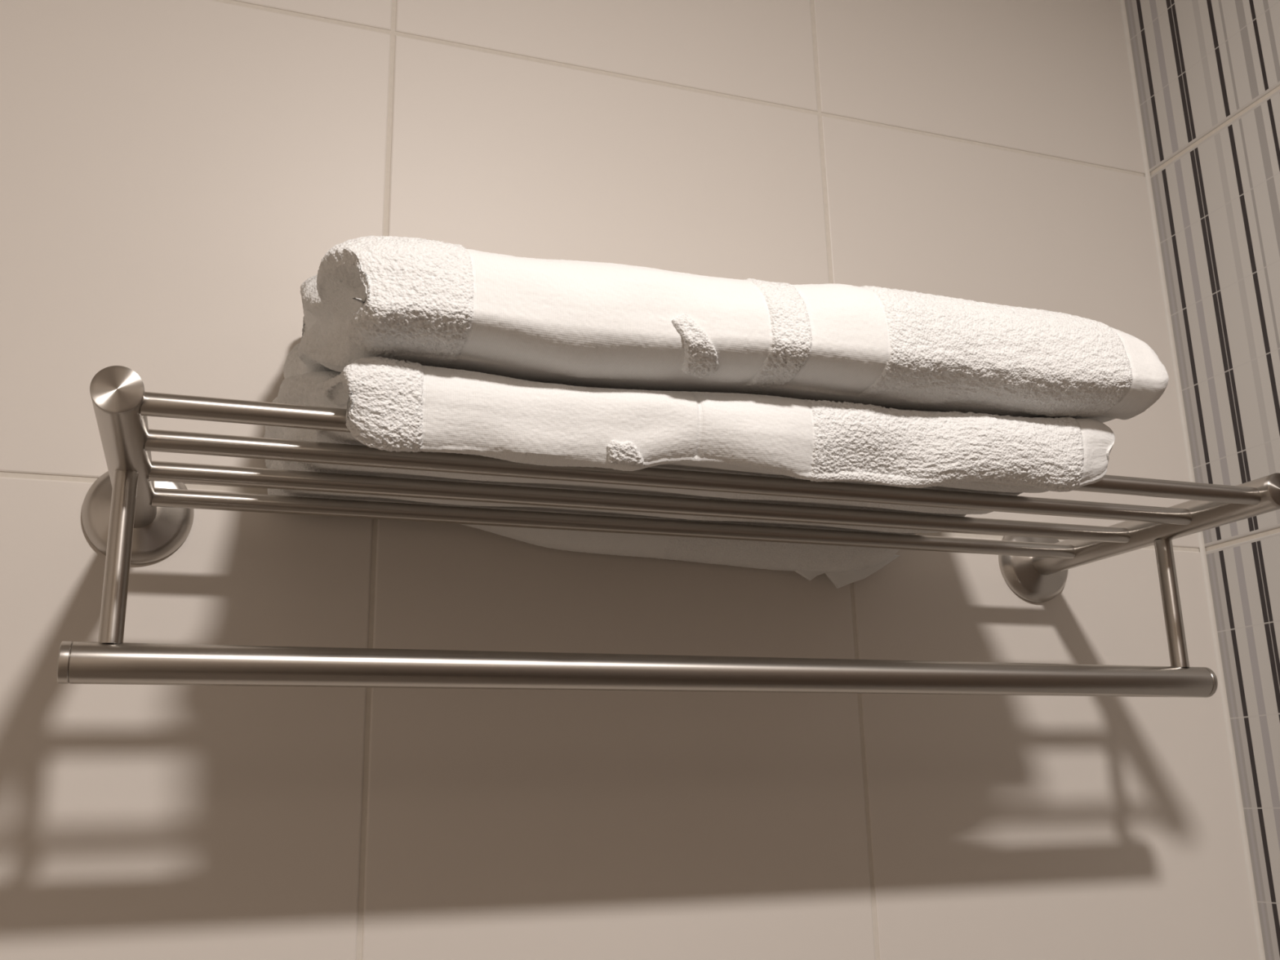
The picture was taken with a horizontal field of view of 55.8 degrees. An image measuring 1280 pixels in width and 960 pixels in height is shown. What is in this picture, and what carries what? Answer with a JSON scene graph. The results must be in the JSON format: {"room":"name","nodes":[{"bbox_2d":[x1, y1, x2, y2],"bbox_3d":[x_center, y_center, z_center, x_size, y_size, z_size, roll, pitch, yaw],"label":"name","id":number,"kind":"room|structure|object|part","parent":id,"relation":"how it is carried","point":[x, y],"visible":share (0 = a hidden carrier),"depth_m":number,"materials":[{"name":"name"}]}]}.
{"room":"bathroom","nodes":[
{"label":"bathroom","id":0,"kind":"room"},
{"bbox_2d":[0,0,1259,959],"bbox_3d":[-0.339,0.551,0.521,1.660,2.394,0.028,4,-16,-19],"label":"wall","id":1,"kind":"structure","parent":0,"point":[174,174],"depth_m":0.76,"materials":[{"name":"white tile"}]},
{"bbox_2d":[57,365,1279,697],"bbox_3d":[0.040,0.049,0.666,0.658,0.137,0.221,4,-16,-19],"label":"towel rack","id":2,"kind":"object","parent":1,"relation":"attached to","point":[140,510],"visible":0.99,"depth_m":0.64,"materials":[{"name":"silver metal"}]},
{"bbox_3d":[-0.243,-0.008,0.576,0.020,0.020,0.212,4,-16,-19],"label":"arm","id":3,"kind":"part","parent":2,"relation":"part of","materials":[{"name":"silver metal"}]},
{"bbox_3d":[0.020,0.029,0.728,0.583,0.010,0.010,4,-16,-19],"label":"shelf rod","id":4,"kind":"part","parent":2,"relation":"part of","materials":[{"name":"silver metal"}]},
{"bbox_3d":[0.037,0.015,0.680,0.583,0.010,0.010,4,-16,-19],"label":"shelf rod","id":5,"kind":"part","parent":2,"relation":"part of","materials":[{"name":"silver metal"}]},
{"bbox_3d":[0.047,0.102,0.635,0.630,0.018,0.018,4,-16,-19],"label":"hanging rail","id":6,"kind":"part","parent":2,"relation":"part of","materials":[{"name":"silver metal"}]},
{"bbox_3d":[0.055,0.002,0.633,0.583,0.010,0.010,4,-16,-19],"label":"shelf rod","id":7,"kind":"part","parent":2,"relation":"part of","materials":[{"name":"silver metal"}]},
{"bbox_2d":[263,356,1115,588],"bbox_3d":[0.017,-0.014,0.668,0.424,0.101,0.229,4,-16,-19],"label":"folded towel","id":8,"kind":"object","parent":2,"relation":"on","point":[391,405],"visible":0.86,"depth_m":0.58,"materials":[{"name":"white fabric"}]},
{"bbox_3d":[-0.154,-0.029,0.608,0.058,0.087,0.228,4,-16,-19],"label":"terry panel","id":9,"kind":"part","parent":8,"relation":"part of","materials":[{"name":"white fabric"}]},
{"bbox_2d":[283,235,1168,422],"bbox_3d":[0.033,-0.071,0.677,0.435,0.115,0.248,4,-16,-19],"label":"folded towel","id":10,"kind":"object","parent":8,"relation":"on","point":[431,303],"visible":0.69,"depth_m":0.55,"materials":[{"name":"white fabric"}]},
{"bbox_3d":[-0.141,-0.083,0.617,0.064,0.112,0.245,4,-16,-19],"label":"terry panel","id":11,"kind":"part","parent":10,"relation":"part of","materials":[{"name":"white fabric"}]},
{"bbox_3d":[0.027,-0.073,0.675,0.024,0.110,0.246,4,-16,-19],"label":"terry panel","id":12,"kind":"part","parent":10,"relation":"part of","materials":[{"name":"white fabric"}]},
{"bbox_3d":[0.142,-0.065,0.716,0.146,0.111,0.247,4,-16,-19],"label":"terry panel","id":13,"kind":"part","parent":10,"relation":"part of","materials":[{"name":"white fabric"}]},
{"bbox_3d":[0.118,-0.011,0.704,0.160,0.091,0.229,4,-16,-19],"label":"terry panel","id":14,"kind":"part","parent":8,"relation":"part of","materials":[{"name":"white fabric"}]},
{"bbox_3d":[0.072,-0.011,0.586,0.583,0.010,0.010,4,-16,-19],"label":"shelf rod","id":15,"kind":"part","parent":2,"relation":"part of","materials":[{"name":"silver metal"}]},
{"bbox_3d":[0.322,0.033,0.774,0.020,0.020,0.212,4,-16,-19],"label":"arm","id":16,"kind":"part","parent":2,"relation":"part of","materials":[{"name":"silver metal"}]},
{"bbox_2d":[1119,0,1265,959],"bbox_3d":[0.446,0.605,0.782,0.003,2.395,0.003,4,-16,-19],"label":"trim","id":17,"kind":"structure","parent":1,"relation":"attached to","point":[1166,301],"depth_m":0.95,"materials":[{"name":"silver metal"}]},
{"bbox_2d":[1124,0,1279,959],"bbox_3d":[0.721,0.409,0.086,0.028,2.394,1.550,4,-16,-19],"label":"wall","id":18,"kind":"structure","parent":0,"point":[1207,72],"depth_m":0.92,"materials":[{"name":"tile"}]}
]}

